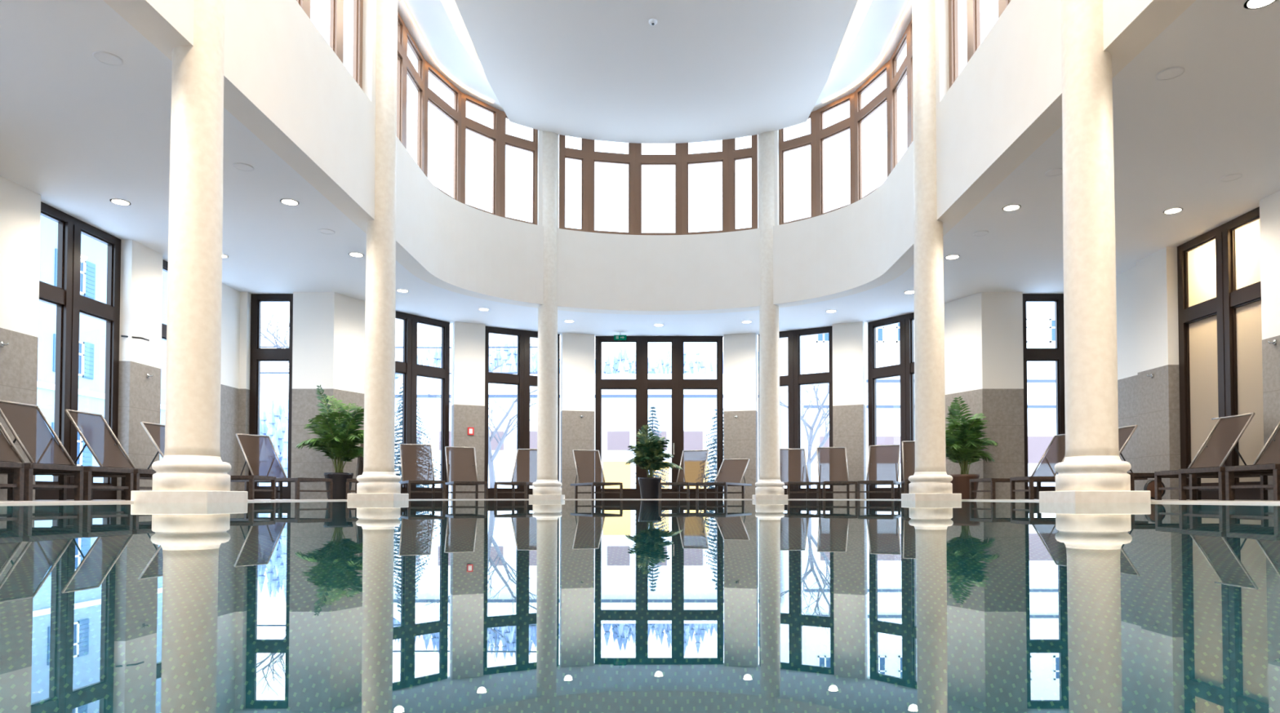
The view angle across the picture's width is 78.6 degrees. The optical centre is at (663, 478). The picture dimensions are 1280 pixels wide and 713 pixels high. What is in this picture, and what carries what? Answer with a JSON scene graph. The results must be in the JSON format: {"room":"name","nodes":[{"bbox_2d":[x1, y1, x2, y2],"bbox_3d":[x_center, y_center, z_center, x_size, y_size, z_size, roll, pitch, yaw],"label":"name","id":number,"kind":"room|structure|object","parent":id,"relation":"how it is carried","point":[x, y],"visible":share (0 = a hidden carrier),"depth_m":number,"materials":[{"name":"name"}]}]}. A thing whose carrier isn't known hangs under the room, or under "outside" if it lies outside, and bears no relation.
{"room":"indoor swimming pool","nodes":[
{"label":"indoor swimming pool","id":0,"kind":"room"},
{"bbox_2d":[0,175,40,500],"bbox_3d":[-7.350,-1.551,7.515,0.300,3.520,2.950,0,-1,0],"label":"wall","id":1,"kind":"structure","parent":0,"point":[20,206],"depth_m":8.72,"materials":[{"name":"paint"}]},
{"bbox_2d":[35,201,120,500],"bbox_3d":[-7.389,-1.496,9.764,0.122,3.520,1.550,0,-1,0],"label":"window","id":2,"kind":"structure","parent":1,"relation":"in","point":[68,300],"depth_m":9.70,"materials":[{"name":"brown wood"}]},
{"bbox_2d":[116,240,163,499],"bbox_3d":[-7.350,-1.469,10.864,0.300,3.520,0.650,0,-1,0],"label":"wall","id":3,"kind":"structure","parent":0,"point":[141,266],"depth_m":10.74,"materials":[{"name":"paint"}]},
{"bbox_2d":[220,283,239,491],"bbox_3d":[-7.350,-1.418,12.963,0.300,3.520,0.550,0,-1,0],"label":"wall","id":4,"kind":"structure","parent":0,"point":[230,317],"depth_m":12.99,"materials":[{"name":"paint"}]},
{"bbox_2d":[237,292,334,499],"bbox_3d":[-6.550,-1.407,13.388,1.900,3.520,0.300,0,-1,0],"label":"wall","id":5,"kind":"structure","parent":0,"point":[313,338],"depth_m":13.25,"materials":[{"name":"paint"}]},
{"bbox_2d":[248,293,293,499],"bbox_3d":[-6.690,-1.407,13.408,0.780,3.520,0.100,0,-1,0],"label":"window","id":6,"kind":"structure","parent":5,"relation":"in","point":[258,354],"depth_m":13.38,"materials":[{"name":"black wood"}]},
{"bbox_2d":[332,292,365,493],"bbox_3d":[-5.547,-1.399,13.725,0.300,3.520,0.931,-1,-2,24],"label":"wall","id":7,"kind":"structure","parent":0,"point":[348,312],"depth_m":13.57,"materials":[{"name":"paint"}]},
{"bbox_2d":[395,311,449,499],"bbox_3d":[-4.834,-1.371,14.889,0.122,3.520,1.738,-1,-2,38],"label":"window","id":8,"kind":"structure","parent":7,"relation":"in","point":[410,370],"depth_m":14.96,"materials":[{"name":"black wood"}]},
{"bbox_2d":[349,0,376,106],"bbox_3d":[-3.780,-5.664,10.091,0.280,1.970,0.660,0,-1,0],"label":"wall","id":9,"kind":"structure","parent":0,"point":[369,23],"depth_m":9.76,"materials":[{"name":"paint"}]},
{"bbox_2d":[339,0,363,89],"bbox_3d":[-3.800,-5.675,9.427,0.080,1.940,0.670,0,-1,0],"label":"window","id":10,"kind":"structure","parent":9,"relation":"in","point":[357,4],"depth_m":9.65,"materials":[{"name":"brown wood"}]},
{"bbox_2d":[396,11,404,146],"bbox_3d":[-3.800,-5.640,10.881,0.080,1.940,0.920,0,-1,0],"label":"window","id":11,"kind":"structure","parent":9,"relation":"in","point":[401,25],"depth_m":11.24,"materials":[{"name":"brown wood"}]},
{"bbox_2d":[450,321,484,498],"bbox_3d":[-3.939,-1.350,15.723,0.608,3.520,0.300,1,-2,-25],"label":"wall","id":12,"kind":"structure","parent":0,"point":[468,340],"depth_m":15.60,"materials":[{"name":"paint"}]},
{"bbox_2d":[484,326,559,498],"bbox_3d":[-2.968,-1.336,16.292,1.666,3.520,0.122,1,-2,-29],"label":"window","id":13,"kind":"structure","parent":12,"relation":"in","point":[522,380],"depth_m":16.25,"materials":[{"name":"brown wood"}]},
{"bbox_2d":[537,129,558,228],"bbox_3d":[-2.153,-5.559,14.380,0.368,1.970,0.280,1,-2,-22],"label":"wall","id":14,"kind":"structure","parent":0,"point":[540,165],"depth_m":14.20,"materials":[{"name":"paint"}]},
{"bbox_2d":[499,111,537,225],"bbox_3d":[-2.608,-5.561,14.103,0.768,1.940,0.080,1,-2,-35],"label":"window","id":15,"kind":"structure","parent":14,"relation":"in","point":[506,140],"depth_m":14.04,"materials":[{"name":"brown wood"}]},
{"bbox_2d":[558,134,588,231],"bbox_3d":[-1.683,-5.550,14.548,0.550,1.940,0.080,0,-1,-19],"label":"window","id":16,"kind":"structure","parent":14,"relation":"in","point":[564,153],"depth_m":14.53,"materials":[{"name":"brown wood"}]},
{"bbox_2d":[560,333,595,498],"bbox_3d":[-1.854,-1.325,16.772,0.694,3.520,0.300,0,-1,-15],"label":"wall","id":17,"kind":"structure","parent":0,"point":[577,350],"depth_m":16.63,"materials":[{"name":"paint"}]},
{"bbox_2d":[595,336,723,498],"bbox_3d":[-0.100,-1.322,16.882,2.760,3.520,0.170,0,-1,0],"label":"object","id":18,"kind":"structure","parent":17,"relation":"in","point":[642,384],"depth_m":16.88,"materials":[{"name":"brown wood"}]},
{"bbox_2d":[0,0,1279,336],"bbox_3d":[-0.100,-3.512,5.427,14.700,0.300,23.280,0,-1,0],"label":"ceiling","id":19,"kind":"structure","parent":0,"point":[80,132],"depth_m":8.53,"materials":[{"name":"white paint"}]},
{"bbox_2d":[92,51,123,66],"bbox_3d":[-4.420,-3.339,6.213,0.200,0.008,0.200,0,-1,0],"label":"ceiling speaker","id":20,"kind":"object","parent":19,"relation":"attached to","point":[106,58],"visible":1,"depth_m":6.21,"materials":[{"name":"white plastic"}]},
{"bbox_2d":[1155,66,1184,80],"bbox_3d":[4.170,-3.334,6.433,0.200,0.008,0.200,0,-1,0],"label":"ceiling speaker","id":21,"kind":"object","parent":19,"relation":"attached to","point":[1172,73],"visible":1,"depth_m":6.43,"materials":[{"name":"white plastic"}]},
{"bbox_2d":[0,498,1279,502],"bbox_3d":[-0.100,0.281,5.335,14.700,0.250,23.280,0,-1,0],"label":"floor","id":22,"kind":"structure","parent":0,"point":[1249,500],"depth_m":9.49,"materials":[{"name":"tile"}]},
{"bbox_2d":[0,461,24,501],"bbox_3d":[-5.988,-0.329,6.060,1.584,1.006,0.604,0,-1,0],"label":"sun lounger","id":23,"kind":"object","parent":22,"relation":"on","point":[19,470],"visible":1,"depth_m":6.31,"materials":[{"name":"brown wood"}]},
{"bbox_2d":[0,462,83,501],"bbox_3d":[-5.988,-0.313,6.710,1.584,1.006,0.604,0,-1,0],"label":"sun lounger","id":24,"kind":"object","parent":22,"relation":"on","point":[29,468],"visible":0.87,"depth_m":6.68,"materials":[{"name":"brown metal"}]},
{"bbox_2d":[0,422,133,500],"bbox_3d":[-5.988,-0.297,7.370,1.584,1.006,0.604,0,-1,0],"label":"sun lounger","id":25,"kind":"object","parent":22,"relation":"on","point":[7,453],"visible":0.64,"depth_m":7.56,"materials":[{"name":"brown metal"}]},
{"bbox_2d":[0,400,155,500],"bbox_3d":[-5.988,-0.281,8.019,1.584,1.006,0.604,0,-1,0],"label":"sun lounger","id":26,"kind":"object","parent":22,"relation":"on","point":[27,423],"visible":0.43,"depth_m":8.03,"materials":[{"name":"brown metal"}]},
{"bbox_2d":[52,408,152,500],"bbox_3d":[-5.948,-0.260,8.909,1.584,1.006,0.604,0,-1,0],"label":"sun lounger","id":27,"kind":"object","parent":22,"relation":"on","point":[93,428],"visible":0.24,"depth_m":8.92,"materials":[{"name":"brown fabric"}]},
{"bbox_2d":[139,422,275,499],"bbox_3d":[-6.048,-0.226,10.309,1.584,1.006,0.604,0,-1,0],"label":"sun lounger","id":28,"kind":"object","parent":22,"relation":"on","point":[156,432],"visible":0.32,"depth_m":10.17,"materials":[{"name":"brown wood"}]},
{"bbox_2d":[230,433,333,499],"bbox_3d":[-5.807,-0.188,11.843,1.584,1.006,0.604,-1,-2,28],"label":"sun lounger","id":29,"kind":"object","parent":22,"relation":"on","point":[258,451],"visible":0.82,"depth_m":12.00,"materials":[{"name":"brown fabric"}]},
{"bbox_2d":[294,385,364,499],"bbox_3d":[-5.210,-0.566,12.561,1.289,1.798,1.135,0,-1,0],"label":"potted palm","id":30,"kind":"object","parent":22,"relation":"on","point":[339,442],"visible":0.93,"depth_m":12.38,"materials":[{"name":"green plant"}]},
{"bbox_2d":[324,472,353,499],"bbox_3d":[-5.200,0.121,12.501,0.437,0.420,0.437,0,-1,0],"label":"pot","id":31,"kind":"object","parent":30,"relation":"attached to","point":[339,479],"depth_m":12.34,"materials":[{"name":"black ceramic"}]},
{"bbox_2d":[399,444,445,499],"bbox_3d":[-4.266,-0.143,13.699,0.604,1.006,1.584,1,-2,-25],"label":"sun lounger","id":32,"kind":"object","parent":22,"relation":"on","point":[416,460],"visible":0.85,"depth_m":14.09,"materials":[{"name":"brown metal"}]},
{"bbox_2d":[444,446,488,499],"bbox_3d":[-3.678,-0.125,14.434,0.604,1.006,1.584,1,-2,-22],"label":"sun lounger","id":33,"kind":"object","parent":22,"relation":"on","point":[460,462],"visible":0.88,"depth_m":14.83,"materials":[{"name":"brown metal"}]},
{"bbox_2d":[493,448,537,499],"bbox_3d":[-2.719,-0.111,14.988,0.604,1.006,1.584,0,-1,5],"label":"sun lounger","id":34,"kind":"object","parent":22,"relation":"on","point":[525,469],"visible":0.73,"depth_m":15.37,"materials":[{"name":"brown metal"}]},
{"bbox_2d":[570,449,622,499],"bbox_3d":[-1.348,-0.101,15.414,0.604,1.006,1.584,1,-2,-22],"label":"sun lounger","id":35,"kind":"object","parent":22,"relation":"on","point":[588,468],"visible":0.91,"depth_m":15.80,"materials":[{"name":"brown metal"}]},
{"bbox_2d":[0,499,1279,504],"bbox_3d":[-0.100,0.257,4.355,7.960,0.251,20.720,0,-1,0],"label":"trim","id":36,"kind":"structure","parent":22,"relation":"attached to","point":[48,502],"depth_m":5.68,"materials":[{"name":"white stone"}]},
{"bbox_2d":[625,425,682,499],"bbox_3d":[-0.249,-0.319,15.366,0.996,1.441,1.011,-1,-2,36],"label":"potted plant","id":37,"kind":"object","parent":22,"relation":"on","point":[651,457],"visible":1,"depth_m":15.20,"materials":[{"name":"green plant"}]},
{"bbox_2d":[658,449,711,499],"bbox_3d":[0.441,-0.099,15.472,0.604,1.006,1.584,0,-1,19],"label":"sun lounger","id":38,"kind":"object","parent":22,"relation":"on","point":[693,464],"visible":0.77,"depth_m":15.87,"materials":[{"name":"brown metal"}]},
{"bbox_2d":[695,458,751,499],"bbox_3d":[1.211,-0.010,15.390,0.604,0.825,1.782,-1,-2,22],"label":"sun lounger","id":39,"kind":"object","parent":22,"relation":"on","point":[731,473],"visible":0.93,"depth_m":15.73,"materials":[{"name":"brown wood"}]},
{"bbox_2d":[779,448,820,499],"bbox_3d":[2.540,-0.112,14.935,0.604,1.006,1.584,0,-1,0],"label":"sun lounger","id":40,"kind":"object","parent":22,"relation":"on","point":[793,462],"visible":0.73,"depth_m":15.34,"materials":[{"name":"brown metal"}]},
{"bbox_2d":[815,447,857,499],"bbox_3d":[3.180,-0.123,14.489,0.604,1.006,1.584,0,-1,6],"label":"sun lounger","id":41,"kind":"object","parent":22,"relation":"on","point":[832,462],"visible":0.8,"depth_m":14.91,"materials":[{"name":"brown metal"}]},
{"bbox_2d":[857,444,901,499],"bbox_3d":[3.868,-0.137,13.934,0.604,1.006,1.584,-1,-2,22],"label":"sun lounger","id":42,"kind":"object","parent":22,"relation":"on","point":[883,461],"visible":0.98,"depth_m":14.32,"materials":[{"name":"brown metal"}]},
{"bbox_2d":[901,440,915,493],"bbox_3d":[4.226,-0.164,12.809,0.604,1.006,1.584,0,-1,15],"label":"sun lounger","id":43,"kind":"object","parent":22,"relation":"on","point":[908,446],"visible":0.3,"depth_m":13.30,"materials":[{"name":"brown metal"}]},
{"bbox_2d":[945,396,998,499],"bbox_3d":[4.854,-0.491,12.768,1.115,1.657,0.956,0,-1,0],"label":"potted palm","id":44,"kind":"object","parent":22,"relation":"on","point":[962,443],"visible":0.95,"depth_m":12.61,"materials":[{"name":"green plant"}]},
{"bbox_2d":[950,474,979,499],"bbox_3d":[4.900,0.138,12.750,0.478,0.400,0.478,0,-1,0],"label":"pot","id":45,"kind":"object","parent":44,"relation":"attached to","point":[960,482],"depth_m":12.57,"materials":[{"name":"brown ceramic"}]},
{"bbox_2d":[968,434,1065,499],"bbox_3d":[5.538,-0.187,11.891,1.584,1.006,0.604,0,-1,-10],"label":"sun lounger","id":46,"kind":"object","parent":22,"relation":"on","point":[1055,454],"visible":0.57,"depth_m":12.01,"materials":[{"name":"brown wood"}]},
{"bbox_2d":[1009,425,1147,499],"bbox_3d":[5.688,-0.214,10.758,1.584,1.006,0.604,0,-1,0],"label":"sun lounger","id":47,"kind":"object","parent":22,"relation":"on","point":[1125,433],"visible":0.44,"depth_m":10.59,"materials":[{"name":"brown wood"}]},
{"bbox_2d":[1127,413,1260,500],"bbox_3d":[6.128,-0.252,9.245,1.584,1.006,0.632,0,-1,0],"label":"sun lounger","id":48,"kind":"object","parent":22,"relation":"on","point":[1228,431],"visible":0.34,"depth_m":9.23,"materials":[{"name":"brown wood"}]},
{"bbox_2d":[1154,422,1279,500],"bbox_3d":[6.128,-0.277,8.209,1.584,1.006,0.604,0,-1,0],"label":"sun lounger","id":49,"kind":"object","parent":22,"relation":"on","point":[1271,455],"visible":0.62,"depth_m":8.43,"materials":[{"name":"brown wood"}]},
{"bbox_2d":[1178,466,1272,500],"bbox_3d":[5.928,-0.294,7.509,1.584,1.006,0.604,0,-1,0],"label":"sun lounger","id":50,"kind":"object","parent":22,"relation":"on","point":[1220,471],"visible":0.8,"depth_m":7.59,"materials":[{"name":"wood"}]},
{"bbox_2d":[1225,463,1279,501],"bbox_3d":[5.928,-0.310,6.860,1.584,1.006,0.604,0,-1,0],"label":"sun lounger","id":51,"kind":"object","parent":22,"relation":"on","point":[1274,468],"visible":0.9,"depth_m":6.87,"materials":[{"name":"wood"}]},
{"bbox_2d":[102,0,1195,315],"bbox_3d":[-0.100,-4.100,4.527,7.680,1.430,20.850,0,-1,0],"label":"wall","id":52,"kind":"structure","parent":0,"point":[283,82],"depth_m":9.61,"materials":[{"name":"paint"}]},
{"bbox_2d":[306,0,340,58],"bbox_3d":[-3.800,-5.694,8.667,0.080,1.940,0.850,0,-1,0],"label":"window","id":53,"kind":"structure","parent":52,"relation":"in","point":[335,5],"depth_m":8.98,"materials":[{"name":"brown wood"}]},
{"bbox_2d":[404,25,424,172],"bbox_3d":[-3.795,-5.618,11.791,0.080,1.940,0.900,0,-1,1],"label":"window","id":54,"kind":"structure","parent":52,"relation":"in","point":[416,78],"depth_m":12.11,"materials":[{"name":"brown wood"}]},
{"bbox_2d":[423,59,461,202],"bbox_3d":[-3.628,-5.594,12.743,0.080,1.940,1.031,0,-1,18],"label":"window","id":55,"kind":"structure","parent":52,"relation":"in","point":[454,114],"depth_m":12.94,"materials":[{"name":"brown wood"}]},
{"bbox_2d":[460,92,500,216],"bbox_3d":[-3.196,-5.574,13.561,0.080,1.940,0.823,-1,-2,40],"label":"window","id":56,"kind":"structure","parent":52,"relation":"in","point":[494,134],"depth_m":13.66,"materials":[{"name":"brown wood"}]},
{"bbox_2d":[588,139,635,235],"bbox_3d":[-0.982,-5.546,14.719,0.885,1.940,0.080,0,-1,-10],"label":"window","id":57,"kind":"structure","parent":52,"relation":"in","point":[628,159],"depth_m":14.70,"materials":[{"name":"brown wood"}]},
{"bbox_2d":[635,143,681,235],"bbox_3d":[-0.100,-5.544,14.800,0.880,1.940,0.080,0,-1,0],"label":"window","id":58,"kind":"structure","parent":52,"relation":"in","point":[641,160],"depth_m":14.77,"materials":[{"name":"brown wood"}]},
{"bbox_2d":[681,139,728,235],"bbox_3d":[0.782,-5.546,14.719,0.885,1.940,0.080,0,-1,10],"label":"window","id":59,"kind":"structure","parent":52,"relation":"in","point":[687,159],"depth_m":14.71,"materials":[{"name":"brown wood"}]},
{"bbox_2d":[815,92,854,216],"bbox_3d":[2.996,-5.574,13.561,0.080,1.940,0.823,1,-2,-40],"label":"window","id":60,"kind":"structure","parent":52,"relation":"in","point":[822,135],"depth_m":13.64,"materials":[{"name":"brown wood"}]},
{"bbox_2d":[854,60,890,202],"bbox_3d":[3.428,-5.594,12.743,0.080,1.940,1.031,0,-1,-18],"label":"window","id":61,"kind":"structure","parent":52,"relation":"in","point":[861,114],"depth_m":12.94,"materials":[{"name":"brown wood"}]},
{"bbox_2d":[889,26,909,172],"bbox_3d":[3.595,-5.618,11.791,0.080,1.940,0.900,0,-1,-1],"label":"window","id":62,"kind":"structure","parent":52,"relation":"in","point":[896,78],"depth_m":12.11,"materials":[{"name":"brown wood"}]},
{"bbox_2d":[969,0,1001,57],"bbox_3d":[3.600,-5.694,8.667,0.080,1.940,0.850,0,-1,0],"label":"window","id":63,"kind":"structure","parent":52,"relation":"in","point":[975,5],"depth_m":8.98,"materials":[{"name":"brown wood"}]},
{"bbox_2d":[397,0,911,111],"bbox_3d":[-0.100,-7.074,4.609,7.720,0.580,20.870,0,-1,0],"label":"wall","id":64,"kind":"structure","parent":0,"point":[402,10],"depth_m":12.21,"materials":[{"name":"paint"}]},
{"bbox_2d":[454,0,857,143],"bbox_3d":[-0.100,-6.578,4.427,5.420,0.060,20.530,0,-1,0],"label":"ceiling panel","id":65,"kind":"object","parent":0,"point":[707,70],"visible":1,"depth_m":11.92,"materials":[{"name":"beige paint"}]},
{"bbox_2d":[403,0,910,105],"bbox_3d":[-0.100,-6.838,4.441,7.070,0.100,20.545,0,-1,0],"label":"skylight","id":66,"kind":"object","parent":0,"point":[880,19],"depth_m":11.93,"materials":[{"name":"white glass"}]},
{"bbox_2d":[444,0,869,60],"bbox_3d":[-0.100,-7.415,4.532,7.800,0.100,21.300,0,-1,0],"label":"ceiling","id":67,"kind":"structure","parent":0,"point":[860,6],"depth_m":12.31,"materials":[{"name":"white paint"}]},
{"bbox_2d":[723,333,758,498],"bbox_3d":[1.654,-1.325,16.772,0.694,3.520,0.300,0,-1,15],"label":"wall","id":68,"kind":"structure","parent":0,"point":[740,439],"depth_m":16.63,"materials":[{"name":"paint"}]},
{"bbox_2d":[758,129,779,228],"bbox_3d":[1.953,-5.559,14.380,0.368,1.970,0.280,-1,-2,22],"label":"wall","id":69,"kind":"structure","parent":0,"point":[775,132],"depth_m":14.20,"materials":[{"name":"paint"}]},
{"bbox_2d":[728,134,758,231],"bbox_3d":[1.483,-5.550,14.548,0.550,1.940,0.080,0,-1,19],"label":"window","id":70,"kind":"structure","parent":69,"relation":"in","point":[752,153],"depth_m":14.53,"materials":[{"name":"brown wood"}]},
{"bbox_2d":[778,111,816,225],"bbox_3d":[2.408,-5.561,14.103,0.768,1.940,0.080,-1,-2,35],"label":"window","id":71,"kind":"structure","parent":69,"relation":"in","point":[809,140],"depth_m":14.04,"materials":[{"name":"brown wood"}]},
{"bbox_2d":[832,321,866,498],"bbox_3d":[3.739,-1.350,15.723,0.608,3.520,0.300,-1,-2,25],"label":"wall","id":72,"kind":"structure","parent":0,"point":[849,340],"depth_m":15.58,"materials":[{"name":"paint"}]},
{"bbox_2d":[758,326,833,498],"bbox_3d":[2.768,-1.336,16.292,1.666,3.520,0.122,-1,-2,29],"label":"window","id":73,"kind":"structure","parent":72,"relation":"in","point":[794,380],"depth_m":16.25,"materials":[{"name":"brown wood"}]},
{"bbox_2d":[934,0,961,107],"bbox_3d":[3.580,-5.664,10.091,0.280,1.970,0.660,0,-1,0],"label":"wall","id":74,"kind":"structure","parent":0,"point":[941,6],"depth_m":9.76,"materials":[{"name":"paint"}]},
{"bbox_2d":[908,19,913,145],"bbox_3d":[3.600,-5.640,10.881,0.080,1.940,0.920,0,-1,0],"label":"window","id":75,"kind":"structure","parent":74,"relation":"in","point":[910,26],"depth_m":11.27,"materials":[{"name":"brown wood"}]},
{"bbox_2d":[948,0,970,88],"bbox_3d":[3.600,-5.675,9.427,0.080,1.940,0.670,0,-1,0],"label":"window","id":76,"kind":"structure","parent":74,"relation":"in","point":[953,4],"depth_m":9.65,"materials":[{"name":"brown wood"}]},
{"bbox_2d":[943,292,983,499],"bbox_3d":[5.347,-1.399,13.725,0.300,3.520,0.931,1,-2,-24],"label":"wall","id":77,"kind":"structure","parent":0,"point":[962,317],"depth_m":13.60,"materials":[{"name":"paint"}]},
{"bbox_2d":[867,312,914,499],"bbox_3d":[4.634,-1.371,14.889,0.122,3.520,1.738,1,-2,-38],"label":"window","id":78,"kind":"structure","parent":77,"relation":"in","point":[905,370],"depth_m":14.95,"materials":[{"name":"black wood"}]},
{"bbox_2d":[981,292,1025,499],"bbox_3d":[5.750,-1.407,13.388,0.700,3.520,0.300,0,-1,0],"label":"wall","id":79,"kind":"structure","parent":0,"point":[1002,313],"depth_m":13.24,"materials":[{"name":"tile"}]},
{"bbox_2d":[1115,266,1139,490],"bbox_3d":[7.220,-1.432,12.389,0.200,3.520,1.700,0,-1,0],"label":"wall","id":80,"kind":"structure","parent":0,"point":[1126,282],"depth_m":11.99,"materials":[{"name":"paint"}]},
{"bbox_2d":[1136,247,1180,499],"bbox_3d":[7.150,-1.461,11.189,0.300,3.520,0.700,0,-1,0],"label":"wall","id":81,"kind":"structure","parent":0,"point":[1157,279],"depth_m":11.03,"materials":[{"name":"paint"}]},
{"bbox_2d":[1259,190,1279,500],"bbox_3d":[7.150,-1.696,1.592,0.300,3.520,15.100,0,-1,0],"label":"wall","id":82,"kind":"structure","parent":0,"point":[1269,206],"depth_m":9.00,"materials":[{"name":"paint"}]},
{"bbox_2d":[1177,206,1263,500],"bbox_3d":[7.165,-1.490,9.989,0.170,3.520,1.700,0,-1,0],"label":"window","id":83,"kind":"structure","parent":82,"relation":"in","point":[1220,370],"depth_m":9.98,"materials":[{"name":"brown metal"}]},
{"label":"floor","id":84,"kind":"structure","parent":0,"visible":0},
{"bbox_2d":[130,0,248,502],"bbox_3d":[-3.700,-2.603,6.196,0.574,8.240,0.574,0,-1,0],"label":"column","id":85,"kind":"structure","parent":84,"relation":"on","point":[191,469],"depth_m":6.03,"materials":[{"name":"stone"}]},
{"bbox_2d":[346,0,408,501],"bbox_3d":[-3.620,-2.511,9.994,0.574,8.240,0.574,0,-1,0],"label":"column","id":86,"kind":"structure","parent":84,"relation":"on","point":[379,482],"depth_m":9.85,"materials":[{"name":"stone"}]},
{"bbox_2d":[528,131,564,499],"bbox_3d":[-2.120,-2.406,14.283,0.574,8.240,0.574,0,-1,0],"label":"column","id":87,"kind":"structure","parent":84,"relation":"on","point":[547,486],"depth_m":14.14,"materials":[{"name":"stone"}]},
{"bbox_2d":[752,131,787,499],"bbox_3d":[1.930,-2.406,14.283,0.574,8.240,0.574,0,-1,0],"label":"column","id":88,"kind":"structure","parent":84,"relation":"on","point":[769,486],"depth_m":14.14,"materials":[{"name":"stone"}]},
{"bbox_2d":[901,0,961,501],"bbox_3d":[3.390,-2.511,9.994,0.574,8.240,0.574,0,-1,0],"label":"column","id":89,"kind":"structure","parent":84,"relation":"on","point":[930,482],"depth_m":9.85,"materials":[{"name":"stone"}]},
{"bbox_2d":[1039,0,1151,502],"bbox_3d":[3.400,-2.602,6.265,0.574,8.240,0.574,0,-1,0],"label":"column","id":90,"kind":"structure","parent":84,"relation":"on","point":[1092,470],"depth_m":6.10,"materials":[{"name":"stone"}]},
{"bbox_3d":[7.090,-1.407,13.388,0.420,3.520,0.300,0,-1,0],"label":"wall","id":91,"kind":"structure","parent":0,"visible":0},
{"bbox_2d":[1022,293,1065,499],"bbox_3d":[6.490,-1.407,13.408,0.780,3.520,0.100,0,-1,0],"label":"window","id":92,"kind":"structure","parent":91,"relation":"in","point":[1057,354],"depth_m":13.38,"materials":[{"name":"black wood"}]},
{"bbox_3d":[-0.100,0.816,4.286,7.740,1.330,20.610,0,-1,0],"label":"wall","id":93,"kind":"structure","parent":0,"visible":0},
{"bbox_2d":[0,499,1279,712],"bbox_3d":[-0.100,0.143,4.303,7.740,0.001,20.610,0,-1,0],"label":"pool water","id":94,"kind":"object","parent":93,"relation":"in","point":[511,606],"visible":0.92,"depth_m":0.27,"materials":[{"name":"teal liquid"}]},
{"label":"outside","id":95,"kind":"structure","parent":0,"visible":0},
{"bbox_3d":[0.000,2.380,89.969,440.000,0.190,420.000,0,-1,0],"label":"ground","id":96,"kind":"structure","parent":95,"visible":0},
{"bbox_2d":[35,215,167,483],"bbox_3d":[-27.900,-6.061,25.156,14.200,13.600,24.000,0,-1,0],"label":"house","id":97,"kind":"structure","parent":96,"relation":"on","point":[93,275],"depth_m":29.60,"materials":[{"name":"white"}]},
{"bbox_2d":[82,440,92,466],"bbox_3d":[-21.965,-1.197,29.758,0.070,1.560,0.510,0,-1,0],"label":"shutter","id":98,"kind":"object","parent":97,"relation":"hanging from","point":[86,455],"depth_m":29.73,"materials":[{"name":"blue"}]},
{"bbox_2d":[82,342,93,379],"bbox_3d":[-21.965,-4.496,29.839,0.070,1.360,0.510,0,-1,0],"label":"shutter","id":99,"kind":"object","parent":97,"relation":"hanging from","point":[88,347],"depth_m":29.81,"materials":[{"name":"blue"}]},
{"bbox_2d":[84,260,95,299],"bbox_3d":[-21.965,-7.595,29.915,0.070,1.360,0.510,0,-1,0],"label":"shutter","id":100,"kind":"object","parent":97,"relation":"hanging from","point":[90,266],"depth_m":29.90,"materials":[{"name":"blue"}]},
{"bbox_2d":[260,304,289,369],"bbox_3d":[-9.454,-2.098,21.059,3.948,5.399,3.715,-1,-2,33],"label":"bare tree","id":101,"kind":"object","parent":96,"relation":"on","point":[273,335],"visible":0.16,"depth_m":21.02,"materials":[{"name":"grey plant"}]},
{"bbox_2d":[394,386,440,488],"bbox_3d":[-6.952,-1.023,21.154,2.086,3.360,2.078,0,-1,11],"label":"fir tree","id":102,"kind":"object","parent":96,"relation":"on","point":[398,411],"visible":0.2,"depth_m":20.94,"materials":[{"name":"grey plant"}]},
{"bbox_2d":[425,337,537,488],"bbox_3d":[-4.712,-1.689,21.309,3.466,4.596,2.658,0,-1,15],"label":"bare tree","id":103,"kind":"object","parent":96,"relation":"on","point":[491,458],"visible":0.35,"depth_m":20.98,"materials":[{"name":"grey plant"}]},
{"bbox_2d":[394,373,759,498],"bbox_3d":[-5.000,-2.666,49.480,23.000,8.000,10.200,0,-1,0],"label":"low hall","id":104,"kind":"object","parent":96,"relation":"on","point":[618,406],"visible":0.3,"depth_m":45.09,"materials":[{"name":"white"}]},
{"bbox_2d":[634,406,669,488],"bbox_3d":[-0.334,-0.808,25.051,1.310,3.012,1.380,0,-1,17],"label":"fir tree","id":105,"kind":"object","parent":96,"relation":"on","point":[652,411],"visible":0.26,"depth_m":25.01,"materials":[{"name":"grey plant"}]},
{"bbox_2d":[698,408,724,497],"bbox_3d":[1.542,-0.709,21.504,1.592,2.696,1.714,0,-1,19],"label":"fir tree","id":106,"kind":"object","parent":96,"relation":"on","point":[714,436],"visible":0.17,"depth_m":21.44,"materials":[{"name":"grey plant"}]},
{"bbox_2d":[779,364,867,488],"bbox_3d":[5.171,-1.380,24.405,3.037,4.141,3.083,1,-2,-31],"label":"bare tree","id":107,"kind":"object","parent":96,"relation":"on","point":[811,437],"visible":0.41,"depth_m":23.98,"materials":[{"name":"grey plant"}]},
{"bbox_2d":[779,201,1057,488],"bbox_3d":[16.950,-6.047,44.161,20.700,14.500,12.800,0,-1,0],"label":"house","id":108,"kind":"structure","parent":96,"relation":"on","point":[1040,316],"depth_m":38.12,"materials":[{"name":"white"}]},
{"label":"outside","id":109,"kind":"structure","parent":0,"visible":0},
{"bbox_2d":[259,366,713,486],"bbox_3d":[0.000,-10.752,135.303,440.000,34.558,90.000,0,-1,0],"label":"hill","id":110,"kind":"structure","parent":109,"point":[284,484],"depth_m":169.38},
{"bbox_2d":[258,337,758,486],"bbox_3d":[-4.777,-13.235,132.402,132.045,37.017,81.408,0,-1,0],"label":"forest","id":111,"kind":"object","parent":110,"relation":"on","point":[277,423],"visible":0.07,"depth_m":154.13,"materials":[{"name":"white plant"}]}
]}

